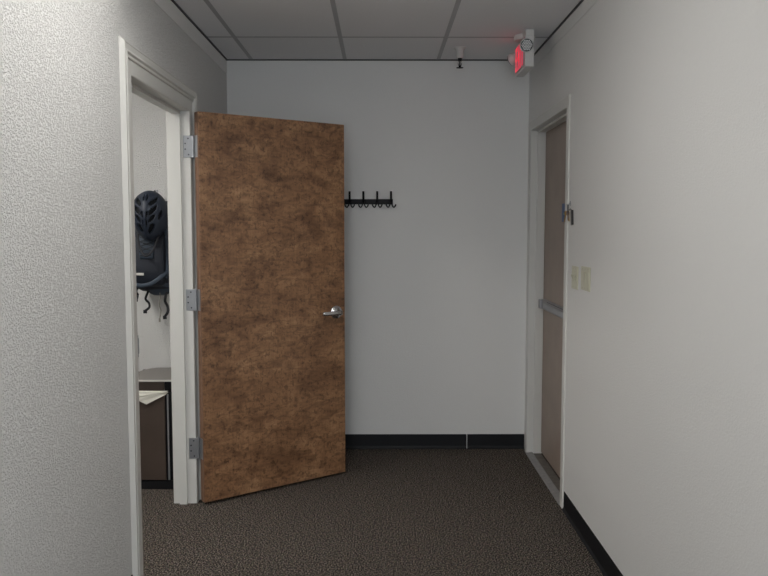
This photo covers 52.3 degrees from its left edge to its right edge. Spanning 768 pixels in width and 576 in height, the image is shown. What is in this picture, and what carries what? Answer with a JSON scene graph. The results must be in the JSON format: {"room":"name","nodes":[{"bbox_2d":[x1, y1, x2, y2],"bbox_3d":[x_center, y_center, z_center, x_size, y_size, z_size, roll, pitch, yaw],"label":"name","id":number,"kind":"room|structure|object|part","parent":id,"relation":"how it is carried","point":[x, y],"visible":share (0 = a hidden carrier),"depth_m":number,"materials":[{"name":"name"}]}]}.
{"room":"office corridor","nodes":[
{"label":"office corridor","id":0,"kind":"room"},
{"bbox_2d":[0,0,226,575],"bbox_3d":[-1.066,0.125,1.012,0.114,2.590,8.408,0,4,0],"label":"wall","id":1,"kind":"structure","parent":0,"point":[65,509],"depth_m":2.49,"materials":[{"name":"white paint"}]},
{"bbox_2d":[118,35,200,575],"bbox_3d":[-1.072,0.096,3.690,0.140,2.233,1.219,0,4,0],"label":"door frame","id":2,"kind":"structure","parent":1,"relation":"attached to","point":[139,75],"depth_m":4.11,"materials":[{"name":"white paint"}]},
{"bbox_2d":[153,0,226,73],"bbox_3d":[-1.007,-1.113,0.910,0.003,0.082,8.396,0,4,0],"label":"trim","id":3,"kind":"structure","parent":1,"relation":"attached to","point":[167,6],"depth_m":4.15,"materials":[{"name":"white paint"}]},
{"bbox_2d":[183,111,344,502],"bbox_3d":[-0.635,0.100,4.415,0.964,2.086,0.166,-3,6,-36],"label":"door","id":4,"kind":"structure","parent":1,"relation":"in","point":[269,295],"depth_m":4.38,"materials":[{"name":"brown wood"}]},
{"bbox_3d":[-1.030,-0.743,4.106,0.049,0.114,0.003,0,4,0],"label":"jamb plate","id":5,"kind":"part","parent":4,"relation":"part of","materials":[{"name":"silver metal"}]},
{"bbox_3d":[-1.030,0.064,4.168,0.049,0.114,0.003,0,4,0],"label":"jamb plate","id":6,"kind":"part","parent":4,"relation":"part of","materials":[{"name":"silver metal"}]},
{"bbox_3d":[-1.030,0.867,4.231,0.049,0.114,0.003,0,4,0],"label":"jamb plate","id":7,"kind":"part","parent":4,"relation":"part of","materials":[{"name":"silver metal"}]},
{"bbox_3d":[-0.307,0.147,4.589,0.130,0.029,0.050,-3,6,-36],"label":"lever","id":8,"kind":"part","parent":4,"relation":"part of","materials":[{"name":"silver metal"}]},
{"bbox_3d":[-0.281,0.143,4.643,0.080,0.080,0.018,-3,6,-36],"label":"lever handle","id":9,"kind":"part","parent":4,"relation":"part of","materials":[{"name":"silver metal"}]},
{"bbox_2d":[132,93,170,371],"bbox_3d":[-2.282,-0.173,4.851,2.282,2.590,0.120,0,4,0],"label":"wall","id":10,"kind":"structure","parent":0,"point":[148,120],"depth_m":4.76,"materials":[{"name":"white paint"}]},
{"bbox_3d":[-1.387,-0.565,4.731,0.024,0.060,0.066,0,4,0],"label":"coat hook","id":11,"kind":"object","parent":10,"relation":"attached to","visible":0},
{"bbox_2d":[134,190,167,256],"bbox_3d":[-1.382,-0.379,4.557,0.205,0.390,0.303,-3,5,-35],"label":"helmet","id":12,"kind":"object","parent":11,"relation":"hanging from","point":[151,209],"visible":0.89,"depth_m":4.46,"materials":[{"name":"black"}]},
{"bbox_2d":[135,201,168,321],"bbox_3d":[-1.367,-0.183,4.666,0.261,0.772,0.242,0,4,0],"label":"backpack","id":13,"kind":"object","parent":11,"relation":"hanging from","point":[152,271],"visible":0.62,"depth_m":4.58,"materials":[{"name":"black fabric"}]},
{"bbox_3d":[-1.389,-0.242,4.566,0.081,0.116,0.026,0,4,0],"label":"lacing cord","id":14,"kind":"part","parent":13,"relation":"part of","materials":[{"name":"grey fabric"}]},
{"bbox_3d":[-1.389,-0.239,4.574,0.088,0.135,0.031,0,4,0],"label":"lacing panel","id":15,"kind":"part","parent":13,"relation":"part of","materials":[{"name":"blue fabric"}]},
{"bbox_2d":[141,449,603,575],"bbox_3d":[-1.026,1.446,1.115,4.997,0.060,8.648,0,4,0],"label":"floor","id":16,"kind":"structure","parent":0,"point":[391,512],"depth_m":3.94,"materials":[{"name":"carpet"}]},
{"bbox_2d":[138,368,173,488],"bbox_3d":[-1.327,0.823,4.648,0.310,0.636,0.396,0,4,0],"label":"cabinet","id":17,"kind":"object","parent":16,"relation":"on","point":[156,438],"visible":0.35,"depth_m":4.47,"materials":[{"name":"brown wood"}]},
{"bbox_2d":[139,392,163,399],"bbox_3d":[-1.335,0.612,4.445,0.176,0.040,0.045,0,4,0],"label":"paper sheet","id":18,"kind":"object","parent":17,"relation":"in","point":[150,395],"visible":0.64,"depth_m":4.42,"materials":[{"name":"white paper"}]},
{"bbox_3d":[-1.367,0.563,4.481,0.216,0.069,0.011,0,4,0],"label":"slot panel","id":19,"kind":"part","parent":17,"relation":"part of","materials":[{"name":"brown metal"}]},
{"bbox_3d":[-1.361,0.852,4.464,0.228,0.497,0.012,0,4,0],"label":"panel","id":20,"kind":"part","parent":17,"relation":"part of","materials":[{"name":"brown wood"}]},
{"bbox_2d":[139,392,167,403],"bbox_3d":[-1.321,0.628,4.451,0.176,0.060,0.050,0,4,0],"label":"paper sheet","id":21,"kind":"object","parent":17,"relation":"in","point":[152,398],"visible":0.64,"depth_m":4.43,"materials":[{"name":"white paper"}]},
{"bbox_2d":[139,391,167,395],"bbox_3d":[-1.317,0.598,4.439,0.176,0.022,0.040,0,4,0],"label":"paper sheet","id":22,"kind":"object","parent":17,"relation":"in","point":[141,393],"visible":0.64,"depth_m":4.42,"materials":[{"name":"white paper"}]},
{"bbox_3d":[-1.327,0.511,4.625,0.310,0.010,0.394,0,4,0],"label":"lid","id":23,"kind":"part","parent":17,"relation":"part of","materials":[{"name":"grey"}]},
{"bbox_2d":[171,0,583,60],"bbox_3d":[-1.216,-1.203,0.908,4.617,0.087,8.648,0,4,0],"label":"ceiling","id":24,"kind":"structure","parent":0,"point":[239,30],"depth_m":4.29,"materials":[{"name":"white tile"}]},
{"bbox_2d":[454,46,465,68],"bbox_3d":[0.464,-1.408,4.780,0.078,0.124,0.078,0,4,0],"label":"sprinkler head","id":25,"kind":"object","parent":24,"relation":"attached to","point":[460,49],"visible":1,"depth_m":4.76},
{"bbox_2d":[507,29,534,76],"bbox_3d":[0.800,-1.344,4.501,0.132,0.204,0.416,0,4,0],"label":"exit sign","id":26,"kind":"object","parent":24,"relation":"hanging from","point":[523,59],"visible":1,"depth_m":4.39,"materials":[{"name":"white plastic"}]},
{"bbox_3d":[0.781,-1.331,4.487,0.004,0.148,0.285,0,4,0],"label":"panel","id":27,"kind":"part","parent":26,"relation":"part of","materials":[{"name":"pink"}]},
{"bbox_2d":[227,61,528,446],"bbox_3d":[-0.035,-0.205,5.268,2.215,2.590,0.120,0,4,0],"label":"wall","id":28,"kind":"structure","parent":0,"point":[436,280],"depth_m":5.19,"materials":[{"name":"white paint"}]},
{"bbox_2d":[344,191,395,207],"bbox_3d":[-0.135,-0.582,5.150,0.434,0.109,0.057,0,4,0],"label":"coat rack","id":29,"kind":"object","parent":28,"relation":"attached to","point":[350,201],"visible":0.77,"depth_m":5.17,"materials":[{"name":"black metal"}]},
{"bbox_3d":[-0.135,-0.571,5.174,0.388,0.034,0.010,0,4,0],"label":"rail","id":30,"kind":"part","parent":29,"relation":"part of","materials":[{"name":"black metal"}]},
{"bbox_2d":[345,434,523,448],"bbox_3d":[-0.037,1.041,5.298,1.978,0.100,0.013,0,4,0],"label":"baseboard","id":31,"kind":"structure","parent":28,"relation":"attached to","point":[352,441],"depth_m":5.30,"materials":[{"name":"black rubber"}]},
{"bbox_2d":[524,0,767,575],"bbox_3d":[1.032,0.124,1.022,0.120,2.590,8.408,0,4,0],"label":"wall","id":32,"kind":"structure","parent":0,"point":[666,453],"depth_m":2.65,"materials":[{"name":"white paint"}]},
{"bbox_2d":[526,452,559,504],"bbox_3d":[0.992,1.132,4.716,0.098,0.010,0.967,0,4,0],"label":"door sill","id":33,"kind":"structure","parent":32,"relation":"attached to","point":[546,473],"depth_m":4.75,"materials":[{"name":"metal"}]},
{"bbox_3d":[1.017,1.135,4.716,0.050,0.004,0.967,0,4,0],"label":"sill","id":34,"kind":"part","parent":33,"relation":"part of","materials":[{"name":"grey metal"}]},
{"bbox_2d":[525,94,570,507],"bbox_3d":[1.016,0.049,4.632,0.138,2.182,1.093,0,4,0],"label":"door frame","id":35,"kind":"structure","parent":32,"relation":"attached to","point":[560,112],"depth_m":5.08,"materials":[{"name":"white paint"}]},
{"bbox_2d":[538,121,565,476],"bbox_3d":[1.041,0.075,4.634,0.096,2.105,0.963,0,4,0],"label":"door","id":36,"kind":"structure","parent":32,"relation":"in","point":[551,303],"depth_m":4.79,"materials":[{"name":"brown laminate"}]},
{"bbox_2d":[529,0,597,71],"bbox_3d":[0.971,-1.122,0.919,0.003,0.066,8.396,0,4,0],"label":"trim","id":37,"kind":"structure","parent":32,"relation":"attached to","point":[585,5],"depth_m":4.13,"materials":[{"name":"white paint"}]},
{"bbox_2d":[571,266,578,289],"bbox_3d":[0.950,-0.052,3.913,0.017,0.114,0.118,0,4,0],"label":"switch plate","id":38,"kind":"object","parent":32,"relation":"attached to","point":[575,270],"visible":1,"depth_m":3.89,"materials":[{"name":"beige plastic"}]},
{"bbox_2d":[581,266,590,291],"bbox_3d":[0.955,-0.044,3.709,0.010,0.114,0.157,0,4,0],"label":"switch plate","id":39,"kind":"object","parent":32,"relation":"attached to","point":[585,271],"visible":1,"depth_m":3.69,"materials":[{"name":"beige plastic"}]},
{"bbox_2d":[562,492,622,575],"bbox_3d":[0.969,1.410,0.540,0.013,0.100,7.250,0,4,0],"label":"baseboard","id":40,"kind":"structure","parent":32,"relation":"attached to","point":[594,547],"depth_m":3.62,"materials":[{"name":"black rubber"}]},
{"bbox_3d":[0.948,-0.434,4.018,0.021,0.024,0.016,0,4,0],"label":"wall hook","id":41,"kind":"object","parent":32,"relation":"attached to","visible":0},
{"bbox_2d":[564,205,573,224],"bbox_3d":[0.949,-0.374,3.997,0.019,0.106,0.111,-1,4,-9],"label":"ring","id":42,"kind":"object","parent":41,"relation":"hanging from","point":[568,209],"visible":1,"depth_m":4.00,"materials":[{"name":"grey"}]}
]}

